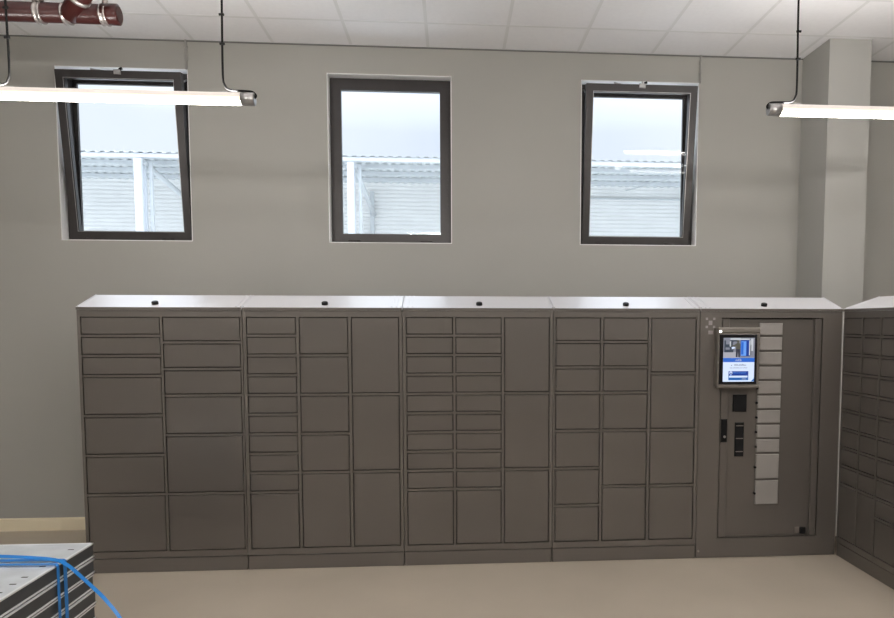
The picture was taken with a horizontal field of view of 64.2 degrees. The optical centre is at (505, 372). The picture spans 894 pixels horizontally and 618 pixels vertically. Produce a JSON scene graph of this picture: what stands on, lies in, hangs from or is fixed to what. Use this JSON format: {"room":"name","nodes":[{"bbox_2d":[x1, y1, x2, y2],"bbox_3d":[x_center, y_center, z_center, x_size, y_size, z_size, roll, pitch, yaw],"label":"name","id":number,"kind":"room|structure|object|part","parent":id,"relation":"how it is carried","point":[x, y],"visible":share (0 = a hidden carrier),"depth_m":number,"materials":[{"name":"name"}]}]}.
{"room":"parcel locker room","nodes":[
{"label":"parcel locker room","id":0,"kind":"room"},
{"bbox_2d":[0,36,893,518],"bbox_3d":[-0.345,-0.821,5.877,10.000,4.327,0.240,0,4,-4],"label":"wall","id":1,"kind":"structure","parent":0,"point":[260,191],"depth_m":5.66,"materials":[{"name":"paint"}]},
{"bbox_2d":[0,517,85,531],"bbox_3d":[-0.337,1.196,5.894,9.600,0.102,0.013,0,4,-4],"label":"baseboard","id":2,"kind":"structure","parent":1,"relation":"attached to","point":[57,523],"depth_m":5.64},
{"bbox_2d":[54,66,192,240],"bbox_3d":[-2.964,-1.694,5.588,0.990,1.320,0.340,0,4,-4],"label":"window","id":3,"kind":"structure","parent":1,"relation":"in","point":[67,113],"depth_m":5.54,"materials":[{"name":"black metal"}]},
{"bbox_2d":[183,40,187,69],"bbox_3d":[-2.470,-2.452,5.471,0.028,0.220,0.017,0,4,-4],"label":"cable conduit","id":4,"kind":"object","parent":1,"relation":"attached to","point":[185,46],"visible":1,"depth_m":5.46,"materials":[{"name":"grey plastic"}]},
{"bbox_2d":[327,73,451,243],"bbox_3d":[-0.931,-1.705,5.781,0.977,1.320,0.259,0,4,-4],"label":"window","id":5,"kind":"structure","parent":1,"relation":"in","point":[337,83],"depth_m":5.71,"materials":[{"name":"black metal"}]},
{"bbox_2d":[0,35,893,62],"bbox_3d":[-0.333,-2.566,5.630,9.600,0.010,0.006,0,4,-4],"label":"trim","id":6,"kind":"structure","parent":1,"relation":"attached to","point":[0,35],"depth_m":5.59,"materials":[{"name":"grey metal"}]},
{"bbox_2d":[580,80,698,245],"bbox_3d":[1.087,-1.711,5.892,0.975,1.320,0.340,0,4,-4],"label":"window","id":7,"kind":"structure","parent":1,"relation":"in","point":[688,93],"depth_m":5.84,"materials":[{"name":"black metal"}]},
{"bbox_2d":[699,55,702,82],"bbox_3d":[1.589,-2.469,5.776,0.028,0.220,0.017,0,4,-4],"label":"cable conduit","id":8,"kind":"object","parent":1,"relation":"attached to","point":[700,61],"visible":1,"depth_m":5.77,"materials":[{"name":"grey plastic"}]},
{"bbox_2d":[0,529,893,617],"bbox_3d":[0.022,1.637,1.129,10.000,0.100,9.610,0,4,-4],"label":"floor","id":9,"kind":"structure","parent":0,"point":[792,586],"depth_m":4.41,"materials":[{"name":"concrete"}]},
{"bbox_2d":[76,294,251,573],"bbox_3d":[-2.267,0.388,4.945,1.034,1.844,0.609,0,4,-4],"label":"locker","id":10,"kind":"object","parent":9,"relation":"on","point":[161,377],"visible":0.98,"depth_m":4.66,"materials":[{"name":"metal"}]},
{"bbox_3d":[-2.493,-0.301,4.591,0.485,0.105,0.018,0,4,-4],"label":"door","id":11,"kind":"part","parent":10,"relation":"part of","materials":[{"name":"paint"}]},
{"bbox_3d":[-2.493,-0.171,4.601,0.485,0.105,0.018,0,4,-4],"label":"door","id":12,"kind":"part","parent":10,"relation":"part of","materials":[{"name":"paint"}]},
{"bbox_3d":[-2.494,-0.041,4.610,0.485,0.105,0.018,0,4,-4],"label":"door","id":13,"kind":"part","parent":10,"relation":"part of","materials":[{"name":"paint"}]},
{"bbox_3d":[-2.494,0.154,4.624,0.485,0.236,0.018,0,4,-4],"label":"door","id":14,"kind":"part","parent":10,"relation":"part of","materials":[{"name":"paint"}]},
{"bbox_3d":[-2.494,0.414,4.642,0.485,0.236,0.018,0,4,-4],"label":"door","id":15,"kind":"part","parent":10,"relation":"part of","materials":[{"name":"paint"}]},
{"bbox_3d":[-2.494,0.675,4.661,0.485,0.236,0.018,0,4,-4],"label":"door","id":16,"kind":"part","parent":10,"relation":"part of","materials":[{"name":"paint"}]},
{"bbox_3d":[-2.495,1.000,4.684,0.485,0.366,0.018,0,4,-4],"label":"door","id":17,"kind":"part","parent":10,"relation":"part of","materials":[{"name":"paint"}]},
{"bbox_3d":[-1.986,-0.282,4.633,0.483,0.149,0.018,0,4,-4],"label":"door","id":18,"kind":"part","parent":10,"relation":"part of","materials":[{"name":"paint"}]},
{"bbox_3d":[-1.986,-0.108,4.645,0.483,0.149,0.018,0,4,-4],"label":"door","id":19,"kind":"part","parent":10,"relation":"part of","materials":[{"name":"paint"}]},
{"bbox_3d":[-1.986,0.065,4.657,0.483,0.149,0.018,0,4,-4],"label":"door","id":20,"kind":"part","parent":10,"relation":"part of","materials":[{"name":"paint"}]},
{"bbox_3d":[-1.986,0.282,4.673,0.483,0.236,0.018,0,4,-4],"label":"door","id":21,"kind":"part","parent":10,"relation":"part of","materials":[{"name":"paint"}]},
{"bbox_3d":[-1.987,0.607,4.696,0.483,0.366,0.018,0,4,-4],"label":"door","id":22,"kind":"part","parent":10,"relation":"part of","materials":[{"name":"paint"}]},
{"bbox_3d":[-1.987,0.998,4.724,0.483,0.366,0.018,0,4,-4],"label":"door","id":23,"kind":"part","parent":10,"relation":"part of","materials":[{"name":"paint"}]},
{"bbox_2d":[242,295,404,569],"bbox_3d":[-1.232,0.384,5.026,1.035,1.844,0.609,0,4,-4],"label":"locker","id":24,"kind":"object","parent":9,"relation":"on","point":[323,375],"visible":0.98,"depth_m":4.74,"materials":[{"name":"metal"}]},
{"bbox_3d":[-1.543,-0.176,4.675,0.310,0.105,0.018,0,4,-4],"label":"door","id":25,"kind":"part","parent":24,"relation":"part of","materials":[{"name":"paint"}]},
{"bbox_3d":[-1.543,-0.306,4.666,0.310,0.105,0.018,0,4,-4],"label":"door","id":26,"kind":"part","parent":24,"relation":"part of","materials":[{"name":"paint"}]},
{"bbox_3d":[-1.543,0.085,4.694,0.310,0.105,0.018,0,4,-4],"label":"door","id":27,"kind":"part","parent":24,"relation":"part of","materials":[{"name":"paint"}]},
{"bbox_3d":[-1.543,-0.045,4.684,0.310,0.105,0.018,0,4,-4],"label":"door","id":28,"kind":"part","parent":24,"relation":"part of","materials":[{"name":"paint"}]},
{"bbox_3d":[-1.543,0.215,4.703,0.310,0.105,0.018,0,4,-4],"label":"door","id":29,"kind":"part","parent":24,"relation":"part of","materials":[{"name":"paint"}]},
{"bbox_3d":[-1.543,0.345,4.712,0.310,0.105,0.018,0,4,-4],"label":"door","id":30,"kind":"part","parent":24,"relation":"part of","materials":[{"name":"paint"}]},
{"bbox_3d":[-1.544,0.475,4.721,0.310,0.105,0.018,0,4,-4],"label":"door","id":31,"kind":"part","parent":24,"relation":"part of","materials":[{"name":"paint"}]},
{"bbox_3d":[-1.544,0.605,4.731,0.310,0.105,0.018,0,4,-4],"label":"door","id":32,"kind":"part","parent":24,"relation":"part of","materials":[{"name":"paint"}]},
{"bbox_3d":[-1.544,0.736,4.740,0.310,0.105,0.018,0,4,-4],"label":"door","id":33,"kind":"part","parent":24,"relation":"part of","materials":[{"name":"paint"}]},
{"bbox_3d":[-1.544,0.996,4.758,0.310,0.366,0.018,0,4,-4],"label":"door","id":34,"kind":"part","parent":24,"relation":"part of","materials":[{"name":"paint"}]},
{"bbox_3d":[-1.205,-0.242,4.697,0.309,0.236,0.018,0,4,-4],"label":"door","id":35,"kind":"part","parent":24,"relation":"part of","materials":[{"name":"paint"}]},
{"bbox_3d":[-1.206,0.018,4.715,0.309,0.236,0.018,0,4,-4],"label":"door","id":36,"kind":"part","parent":24,"relation":"part of","materials":[{"name":"paint"}]},
{"bbox_3d":[-1.206,0.279,4.734,0.309,0.236,0.018,0,4,-4],"label":"door","id":37,"kind":"part","parent":24,"relation":"part of","materials":[{"name":"paint"}]},
{"bbox_3d":[-1.206,0.539,4.753,0.309,0.236,0.018,0,4,-4],"label":"door","id":38,"kind":"part","parent":24,"relation":"part of","materials":[{"name":"paint"}]},
{"bbox_3d":[-1.206,0.929,4.780,0.309,0.497,0.018,0,4,-4],"label":"door","id":39,"kind":"part","parent":24,"relation":"part of","materials":[{"name":"paint"}]},
{"bbox_3d":[-0.870,-0.114,4.732,0.306,0.497,0.018,0,4,-4],"label":"door","id":40,"kind":"part","parent":24,"relation":"part of","materials":[{"name":"paint"}]},
{"bbox_3d":[-0.871,0.407,4.769,0.306,0.497,0.018,0,4,-4],"label":"door","id":41,"kind":"part","parent":24,"relation":"part of","materials":[{"name":"paint"}]},
{"bbox_3d":[-0.871,0.928,4.806,0.306,0.497,0.018,0,4,-4],"label":"door","id":42,"kind":"part","parent":24,"relation":"part of","materials":[{"name":"paint"}]},
{"bbox_2d":[402,296,552,565],"bbox_3d":[-0.208,0.379,5.106,1.012,1.844,0.609,0,4,-4],"label":"locker","id":43,"kind":"object","parent":9,"relation":"on","point":[478,370],"visible":1,"depth_m":4.82,"materials":[{"name":"metal"}]},
{"bbox_3d":[-0.511,-0.050,4.765,0.304,0.105,0.018,0,4,-4],"label":"door","id":44,"kind":"part","parent":43,"relation":"part of","materials":[{"name":"paint"}]},
{"bbox_3d":[-0.511,-0.180,4.756,0.304,0.105,0.018,0,4,-4],"label":"door","id":45,"kind":"part","parent":43,"relation":"part of","materials":[{"name":"paint"}]},
{"bbox_3d":[-0.511,-0.310,4.747,0.304,0.105,0.018,0,4,-4],"label":"door","id":46,"kind":"part","parent":43,"relation":"part of","materials":[{"name":"paint"}]},
{"bbox_3d":[-0.511,0.341,4.793,0.304,0.105,0.018,0,4,-4],"label":"door","id":47,"kind":"part","parent":43,"relation":"part of","materials":[{"name":"paint"}]},
{"bbox_3d":[-0.511,0.210,4.784,0.304,0.105,0.018,0,4,-4],"label":"door","id":48,"kind":"part","parent":43,"relation":"part of","materials":[{"name":"paint"}]},
{"bbox_3d":[-0.511,0.080,4.774,0.304,0.105,0.018,0,4,-4],"label":"door","id":49,"kind":"part","parent":43,"relation":"part of","materials":[{"name":"paint"}]},
{"bbox_3d":[-0.512,0.991,4.839,0.304,0.366,0.018,0,4,-4],"label":"door","id":50,"kind":"part","parent":43,"relation":"part of","materials":[{"name":"paint"}]},
{"bbox_3d":[-0.512,0.731,4.821,0.304,0.105,0.018,0,4,-4],"label":"door","id":51,"kind":"part","parent":43,"relation":"part of","materials":[{"name":"paint"}]},
{"bbox_3d":[-0.512,0.601,4.811,0.304,0.105,0.018,0,4,-4],"label":"door","id":52,"kind":"part","parent":43,"relation":"part of","materials":[{"name":"paint"}]},
{"bbox_3d":[-0.512,0.471,4.802,0.304,0.105,0.018,0,4,-4],"label":"door","id":53,"kind":"part","parent":43,"relation":"part of","materials":[{"name":"paint"}]},
{"bbox_3d":[-0.184,0.209,4.809,0.301,0.105,0.018,0,4,-4],"label":"door","id":54,"kind":"part","parent":43,"relation":"part of","materials":[{"name":"paint"}]},
{"bbox_3d":[-0.184,0.079,4.800,0.301,0.105,0.018,0,4,-4],"label":"door","id":55,"kind":"part","parent":43,"relation":"part of","materials":[{"name":"paint"}]},
{"bbox_3d":[-0.183,-0.051,4.791,0.301,0.105,0.018,0,4,-4],"label":"door","id":56,"kind":"part","parent":43,"relation":"part of","materials":[{"name":"paint"}]},
{"bbox_3d":[-0.183,-0.182,4.782,0.301,0.105,0.018,0,4,-4],"label":"door","id":57,"kind":"part","parent":43,"relation":"part of","materials":[{"name":"paint"}]},
{"bbox_3d":[-0.183,-0.312,4.772,0.301,0.105,0.018,0,4,-4],"label":"door","id":58,"kind":"part","parent":43,"relation":"part of","materials":[{"name":"paint"}]},
{"bbox_3d":[-0.185,0.990,4.865,0.301,0.366,0.018,0,4,-4],"label":"door","id":59,"kind":"part","parent":43,"relation":"part of","materials":[{"name":"paint"}]},
{"bbox_3d":[-0.184,0.730,4.846,0.301,0.105,0.018,0,4,-4],"label":"door","id":60,"kind":"part","parent":43,"relation":"part of","materials":[{"name":"paint"}]},
{"bbox_3d":[-0.184,0.599,4.837,0.301,0.105,0.018,0,4,-4],"label":"door","id":61,"kind":"part","parent":43,"relation":"part of","materials":[{"name":"paint"}]},
{"bbox_3d":[-0.184,0.469,4.828,0.301,0.105,0.018,0,4,-4],"label":"door","id":62,"kind":"part","parent":43,"relation":"part of","materials":[{"name":"paint"}]},
{"bbox_3d":[-0.184,0.339,4.819,0.301,0.105,0.018,0,4,-4],"label":"door","id":63,"kind":"part","parent":43,"relation":"part of","materials":[{"name":"paint"}]},
{"bbox_3d":[0.141,0.923,4.886,0.301,0.497,0.018,0,4,-4],"label":"door","id":64,"kind":"part","parent":43,"relation":"part of","materials":[{"name":"paint"}]},
{"bbox_3d":[0.142,0.403,4.849,0.301,0.497,0.018,0,4,-4],"label":"door","id":65,"kind":"part","parent":43,"relation":"part of","materials":[{"name":"paint"}]},
{"bbox_3d":[0.142,-0.118,4.812,0.301,0.497,0.018,0,4,-4],"label":"door","id":66,"kind":"part","parent":43,"relation":"part of","materials":[{"name":"paint"}]},
{"bbox_2d":[549,296,700,561],"bbox_3d":[0.806,0.374,5.185,1.014,1.844,0.609,0,4,-4],"label":"locker","id":67,"kind":"object","parent":9,"relation":"on","point":[626,369],"visible":1,"depth_m":4.90,"materials":[{"name":"metal"}]},
{"bbox_3d":[0.491,1.052,4.922,0.302,0.236,0.018,0,4,-4],"label":"door","id":68,"kind":"part","parent":67,"relation":"part of","materials":[{"name":"paint"}]},
{"bbox_3d":[0.491,0.792,4.904,0.302,0.236,0.018,0,4,-4],"label":"door","id":69,"kind":"part","parent":67,"relation":"part of","materials":[{"name":"paint"}]},
{"bbox_3d":[0.491,0.531,4.885,0.302,0.236,0.018,0,4,-4],"label":"door","id":70,"kind":"part","parent":67,"relation":"part of","materials":[{"name":"paint"}]},
{"bbox_3d":[0.491,0.271,4.867,0.302,0.236,0.018,0,4,-4],"label":"door","id":71,"kind":"part","parent":67,"relation":"part of","materials":[{"name":"paint"}]},
{"bbox_3d":[0.492,0.054,4.851,0.302,0.149,0.018,0,4,-4],"label":"door","id":72,"kind":"part","parent":67,"relation":"part of","materials":[{"name":"paint"}]},
{"bbox_3d":[0.492,-0.120,4.839,0.302,0.149,0.018,0,4,-4],"label":"door","id":73,"kind":"part","parent":67,"relation":"part of","materials":[{"name":"paint"}]},
{"bbox_3d":[0.492,-0.293,4.827,0.302,0.149,0.018,0,4,-4],"label":"door","id":74,"kind":"part","parent":67,"relation":"part of","materials":[{"name":"paint"}]},
{"bbox_3d":[0.820,0.985,4.943,0.304,0.366,0.018,0,4,-4],"label":"door","id":75,"kind":"part","parent":67,"relation":"part of","materials":[{"name":"paint"}]},
{"bbox_3d":[0.820,0.595,4.916,0.304,0.366,0.018,0,4,-4],"label":"door","id":76,"kind":"part","parent":67,"relation":"part of","materials":[{"name":"paint"}]},
{"bbox_3d":[0.821,0.270,4.892,0.304,0.236,0.018,0,4,-4],"label":"door","id":77,"kind":"part","parent":67,"relation":"part of","materials":[{"name":"paint"}]},
{"bbox_3d":[0.821,0.052,4.877,0.304,0.149,0.018,0,4,-4],"label":"door","id":78,"kind":"part","parent":67,"relation":"part of","materials":[{"name":"paint"}]},
{"bbox_3d":[0.821,-0.121,4.865,0.304,0.149,0.018,0,4,-4],"label":"door","id":79,"kind":"part","parent":67,"relation":"part of","materials":[{"name":"paint"}]},
{"bbox_3d":[0.821,-0.295,4.852,0.304,0.149,0.018,0,4,-4],"label":"door","id":80,"kind":"part","parent":67,"relation":"part of","materials":[{"name":"paint"}]},
{"bbox_3d":[1.153,0.984,4.969,0.308,0.366,0.018,0,4,-4],"label":"door","id":81,"kind":"part","parent":67,"relation":"part of","materials":[{"name":"paint"}]},
{"bbox_3d":[1.153,0.593,4.942,0.308,0.366,0.018,0,4,-4],"label":"door","id":82,"kind":"part","parent":67,"relation":"part of","materials":[{"name":"paint"}]},
{"bbox_3d":[1.154,0.203,4.914,0.308,0.366,0.018,0,4,-4],"label":"door","id":83,"kind":"part","parent":67,"relation":"part of","materials":[{"name":"paint"}]},
{"bbox_3d":[1.154,-0.188,4.886,0.308,0.366,0.018,0,4,-4],"label":"door","id":84,"kind":"part","parent":67,"relation":"part of","materials":[{"name":"paint"}]},
{"bbox_2d":[689,297,842,557],"bbox_3d":[1.825,0.370,5.230,1.015,1.840,0.678,0,4,-4],"label":"terminal","id":85,"kind":"object","parent":9,"relation":"on","point":[769,391],"visible":0.99,"depth_m":4.99,"materials":[{"name":"paint"}]},
{"bbox_3d":[1.521,0.407,4.942,0.042,0.160,0.018,0,4,-4],"label":"lock handle","id":86,"kind":"part","parent":85,"relation":"part of","materials":[{"name":"black plastic"}]},
{"bbox_3d":[1.852,0.396,5.004,0.615,1.535,0.040,0,4,-4],"label":"panel","id":87,"kind":"part","parent":85,"relation":"part of","materials":[{"name":"paint"}]},
{"bbox_3d":[2.079,1.125,5.062,0.034,0.044,0.008,0,4,-4],"label":"lock plate","id":88,"kind":"part","parent":85,"relation":"part of","materials":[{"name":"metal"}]},
{"bbox_2d":[836,296,893,589],"bbox_3d":[2.695,0.424,4.517,0.609,1.844,1.026,0,4,-4],"label":"locker","id":89,"kind":"object","parent":9,"relation":"on","point":[865,509],"visible":1,"depth_m":4.68,"materials":[{"name":"metal"}]},
{"bbox_2d":[836,312,843,531],"bbox_3d":[2.357,0.375,5.002,0.007,1.593,0.007,0,4,-4],"label":"strip","id":90,"kind":"object","parent":89,"relation":"attached to","point":[843,312],"visible":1,"depth_m":5.00,"materials":[{"name":"grey plastic"}]},
{"bbox_3d":[2.380,0.988,4.935,0.018,0.366,0.201,0,4,-4],"label":"door","id":91,"kind":"part","parent":89,"relation":"part of","materials":[{"name":"paint"}]},
{"bbox_3d":[2.381,0.727,4.916,0.018,0.105,0.201,0,4,-4],"label":"door","id":92,"kind":"part","parent":89,"relation":"part of","materials":[{"name":"paint"}]},
{"bbox_3d":[2.381,0.597,4.907,0.018,0.105,0.201,0,4,-4],"label":"door","id":93,"kind":"part","parent":89,"relation":"part of","materials":[{"name":"paint"}]},
{"bbox_3d":[2.381,0.467,4.898,0.018,0.105,0.201,0,4,-4],"label":"door","id":94,"kind":"part","parent":89,"relation":"part of","materials":[{"name":"paint"}]},
{"bbox_3d":[2.381,0.337,4.888,0.018,0.105,0.201,0,4,-4],"label":"door","id":95,"kind":"part","parent":89,"relation":"part of","materials":[{"name":"paint"}]},
{"bbox_3d":[2.381,0.207,4.879,0.018,0.105,0.201,0,4,-4],"label":"door","id":96,"kind":"part","parent":89,"relation":"part of","materials":[{"name":"paint"}]},
{"bbox_3d":[2.381,0.077,4.870,0.018,0.105,0.201,0,4,-4],"label":"door","id":97,"kind":"part","parent":89,"relation":"part of","materials":[{"name":"paint"}]},
{"bbox_3d":[2.381,-0.054,4.861,0.018,0.105,0.201,0,4,-4],"label":"door","id":98,"kind":"part","parent":89,"relation":"part of","materials":[{"name":"paint"}]},
{"bbox_3d":[2.382,-0.184,4.851,0.018,0.105,0.201,0,4,-4],"label":"door","id":99,"kind":"part","parent":89,"relation":"part of","materials":[{"name":"paint"}]},
{"bbox_3d":[2.382,-0.314,4.842,0.018,0.105,0.201,0,4,-4],"label":"door","id":100,"kind":"part","parent":89,"relation":"part of","materials":[{"name":"paint"}]},
{"bbox_3d":[2.396,1.003,4.723,0.018,0.366,0.178,0,4,-4],"label":"door","id":101,"kind":"part","parent":89,"relation":"part of","materials":[{"name":"paint"}]},
{"bbox_3d":[2.397,0.743,4.704,0.018,0.105,0.178,0,4,-4],"label":"door","id":102,"kind":"part","parent":89,"relation":"part of","materials":[{"name":"paint"}]},
{"bbox_3d":[2.397,0.612,4.695,0.018,0.105,0.178,0,4,-4],"label":"door","id":103,"kind":"part","parent":89,"relation":"part of","materials":[{"name":"paint"}]},
{"bbox_3d":[2.397,0.482,4.685,0.018,0.105,0.178,0,4,-4],"label":"door","id":104,"kind":"part","parent":89,"relation":"part of","materials":[{"name":"paint"}]},
{"bbox_3d":[2.397,0.352,4.676,0.018,0.105,0.178,0,4,-4],"label":"door","id":105,"kind":"part","parent":89,"relation":"part of","materials":[{"name":"paint"}]},
{"bbox_3d":[2.397,0.222,4.667,0.018,0.105,0.178,0,4,-4],"label":"door","id":106,"kind":"part","parent":89,"relation":"part of","materials":[{"name":"paint"}]},
{"bbox_3d":[2.397,0.092,4.658,0.018,0.105,0.178,0,4,-4],"label":"door","id":107,"kind":"part","parent":89,"relation":"part of","materials":[{"name":"paint"}]},
{"bbox_3d":[2.397,-0.038,4.648,0.018,0.105,0.178,0,4,-4],"label":"door","id":108,"kind":"part","parent":89,"relation":"part of","materials":[{"name":"paint"}]},
{"bbox_3d":[2.398,-0.169,4.639,0.018,0.105,0.178,0,4,-4],"label":"door","id":109,"kind":"part","parent":89,"relation":"part of","materials":[{"name":"paint"}]},
{"bbox_3d":[2.398,-0.299,4.630,0.018,0.105,0.178,0,4,-4],"label":"door","id":110,"kind":"part","parent":89,"relation":"part of","materials":[{"name":"paint"}]},
{"bbox_3d":[2.416,1.086,4.471,0.018,0.236,0.284,0,4,-4],"label":"door","id":111,"kind":"part","parent":89,"relation":"part of","materials":[{"name":"paint"}]},
{"bbox_3d":[2.416,0.891,4.457,0.018,0.105,0.284,0,4,-4],"label":"door","id":112,"kind":"part","parent":89,"relation":"part of","materials":[{"name":"paint"}]},
{"bbox_3d":[2.416,0.761,4.447,0.018,0.105,0.284,0,4,-4],"label":"door","id":113,"kind":"part","parent":89,"relation":"part of","materials":[{"name":"paint"}]},
{"bbox_3d":[2.416,0.631,4.438,0.018,0.105,0.284,0,4,-4],"label":"door","id":114,"kind":"part","parent":89,"relation":"part of","materials":[{"name":"paint"}]},
{"bbox_3d":[2.416,0.500,4.429,0.018,0.105,0.284,0,4,-4],"label":"door","id":115,"kind":"part","parent":89,"relation":"part of","materials":[{"name":"paint"}]},
{"bbox_3d":[2.416,0.370,4.420,0.018,0.105,0.284,0,4,-4],"label":"door","id":116,"kind":"part","parent":89,"relation":"part of","materials":[{"name":"paint"}]},
{"bbox_3d":[2.417,0.240,4.410,0.018,0.105,0.284,0,4,-4],"label":"door","id":117,"kind":"part","parent":89,"relation":"part of","materials":[{"name":"paint"}]},
{"bbox_3d":[2.417,0.110,4.401,0.018,0.105,0.284,0,4,-4],"label":"door","id":118,"kind":"part","parent":89,"relation":"part of","materials":[{"name":"paint"}]},
{"bbox_3d":[2.417,-0.020,4.392,0.018,0.105,0.284,0,4,-4],"label":"door","id":119,"kind":"part","parent":89,"relation":"part of","materials":[{"name":"paint"}]},
{"bbox_3d":[2.417,-0.150,4.383,0.018,0.105,0.284,0,4,-4],"label":"door","id":120,"kind":"part","parent":89,"relation":"part of","materials":[{"name":"paint"}]},
{"bbox_3d":[2.417,-0.281,4.373,0.018,0.105,0.284,0,4,-4],"label":"door","id":121,"kind":"part","parent":89,"relation":"part of","materials":[{"name":"paint"}]},
{"bbox_3d":[-2.350,1.444,2.656,0.850,0.075,1.540,0,4,-4],"label":"metal tray","id":122,"kind":"object","parent":9,"relation":"on","visible":0},
{"bbox_3d":[-2.355,1.368,2.654,0.850,0.075,1.540,0,4,-4],"label":"metal tray","id":123,"kind":"object","parent":122,"relation":"on","visible":0},
{"bbox_3d":[-2.350,1.293,2.641,0.850,0.075,1.540,0,4,-4],"label":"metal tray","id":124,"kind":"object","parent":123,"relation":"on","visible":0},
{"bbox_2d":[78,604,95,617],"bbox_3d":[-2.354,1.217,2.640,0.850,0.075,1.540,0,4,-4],"label":"metal tray","id":125,"kind":"object","parent":124,"relation":"on","point":[90,613],"visible":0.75,"depth_m":3.39,"materials":[{"name":"grey metal"}]},
{"bbox_2d":[56,590,96,617],"bbox_3d":[-2.350,1.141,2.639,0.850,0.075,1.540,0,4,-4],"label":"metal tray","id":126,"kind":"object","parent":125,"relation":"on","point":[85,603],"visible":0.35,"depth_m":3.31,"materials":[{"name":"grey metal"}]},
{"bbox_2d":[32,574,93,617],"bbox_3d":[-2.354,1.067,2.625,0.850,0.075,1.540,0,4,-4],"label":"metal tray","id":127,"kind":"object","parent":126,"relation":"on","point":[75,594],"visible":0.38,"depth_m":3.20,"materials":[{"name":"grey metal"}]},
{"bbox_2d":[3,558,94,617],"bbox_3d":[-2.350,0.991,2.624,0.850,0.075,1.540,0,4,-4],"label":"metal tray","id":128,"kind":"object","parent":127,"relation":"on","point":[29,609],"visible":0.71,"depth_m":3.04,"materials":[{"name":"grey metal"}]},
{"bbox_2d":[0,543,93,617],"bbox_3d":[-2.352,0.915,2.622,0.850,0.075,1.540,0,4,-4],"label":"metal tray","id":129,"kind":"object","parent":128,"relation":"on","point":[19,584],"visible":0.98,"depth_m":3.07,"materials":[{"name":"grey metal"}]},
{"bbox_2d":[0,555,121,617],"bbox_3d":[-2.093,1.132,3.061,1.456,0.615,0.296,1,4,12],"label":"strap","id":130,"kind":"object","parent":129,"relation":"on","point":[18,557],"visible":1,"depth_m":3.11,"materials":[{"name":"blue plastic"}]},
{"bbox_2d":[0,0,893,60],"bbox_3d":[0.019,-2.254,0.952,9.624,0.032,9.434,0,4,-4],"label":"ceiling","id":131,"kind":"structure","parent":0,"point":[733,28],"depth_m":5.17,"materials":[{"name":"tile"}]},
{"bbox_2d":[0,0,122,26],"bbox_3d":[-3.555,-2.221,3.880,2.810,0.458,0.353,0,4,-4],"label":"drain pipe","id":132,"kind":"object","parent":131,"relation":"hanging from","point":[67,12],"visible":1,"depth_m":4.04,"materials":[{"name":"brown metal"}]},
{"bbox_2d":[0,0,256,105],"bbox_3d":[-2.083,-1.944,3.776,1.461,0.992,0.069,0,4,-4],"label":"lamp","id":133,"kind":"object","parent":131,"relation":"hanging from","point":[236,97],"visible":1,"depth_m":3.79,"materials":[{"name":"grey plastic"}]},
{"bbox_2d":[0,95,241,105],"bbox_3d":[-2.083,-1.464,3.812,1.298,0.026,0.062,0,4,-4],"label":"diffuser","id":134,"kind":"object","parent":133,"relation":"attached to","point":[236,100],"depth_m":3.80,"materials":[{"name":"white plastic"}]},
{"bbox_2d":[766,0,893,118],"bbox_3d":[2.226,-1.973,4.099,1.461,0.992,0.069,0,4,-4],"label":"lamp","id":135,"kind":"object","parent":131,"relation":"hanging from","point":[795,109],"visible":1,"depth_m":4.08,"materials":[{"name":"metal"}]},
{"bbox_2d":[781,111,893,118],"bbox_3d":[2.225,-1.493,4.135,1.298,0.026,0.062,0,4,-4],"label":"diffuser","id":136,"kind":"object","parent":135,"relation":"attached to","point":[833,114],"depth_m":4.09,"materials":[{"name":"white plastic"}]},
{"bbox_2d":[796,38,871,528],"bbox_3d":[2.629,-0.660,5.779,0.334,3.827,0.424,0,4,-4],"label":"wall column","id":137,"kind":"structure","parent":0,"point":[833,151],"depth_m":5.54,"materials":[{"name":"paint"}]},
{"label":"outside","id":138,"kind":"structure","parent":0,"visible":0},
{"bbox_3d":[-1.729,0.157,23.029,60.000,0.060,33.950,0,4,-4],"label":"ground","id":139,"kind":"structure","parent":138,"visible":0},
{"bbox_2d":[81,150,680,236],"bbox_3d":[-1.098,-1.692,14.530,32.000,4.836,3.290,0,4,-4],"label":"warehouse","id":140,"kind":"structure","parent":139,"relation":"on","point":[122,190],"depth_m":15.22,"materials":[{"name":"white metal"}]},
{"bbox_3d":[-6.428,-1.443,12.608,0.130,4.600,0.230,0,4,-4],"label":"canopy post","id":141,"kind":"part","parent":140,"relation":"part of","materials":[{"name":"white metal"}]},
{"bbox_3d":[-2.779,-1.458,12.882,0.120,4.600,0.230,0,4,-4],"label":"canopy post","id":142,"kind":"part","parent":140,"relation":"part of","materials":[{"name":"white metal"}]},
{"bbox_3d":[-2.930,-1.658,15.687,0.080,4.600,0.120,0,4,-4],"label":"wall post","id":143,"kind":"part","parent":140,"relation":"part of","materials":[{"name":"grey metal"}]},
{"bbox_3d":[3.639,-3.830,14.757,6.500,0.141,2.567,0,4,-4],"label":"tie rod","id":144,"kind":"part","parent":140,"relation":"part of","materials":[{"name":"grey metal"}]}
]}

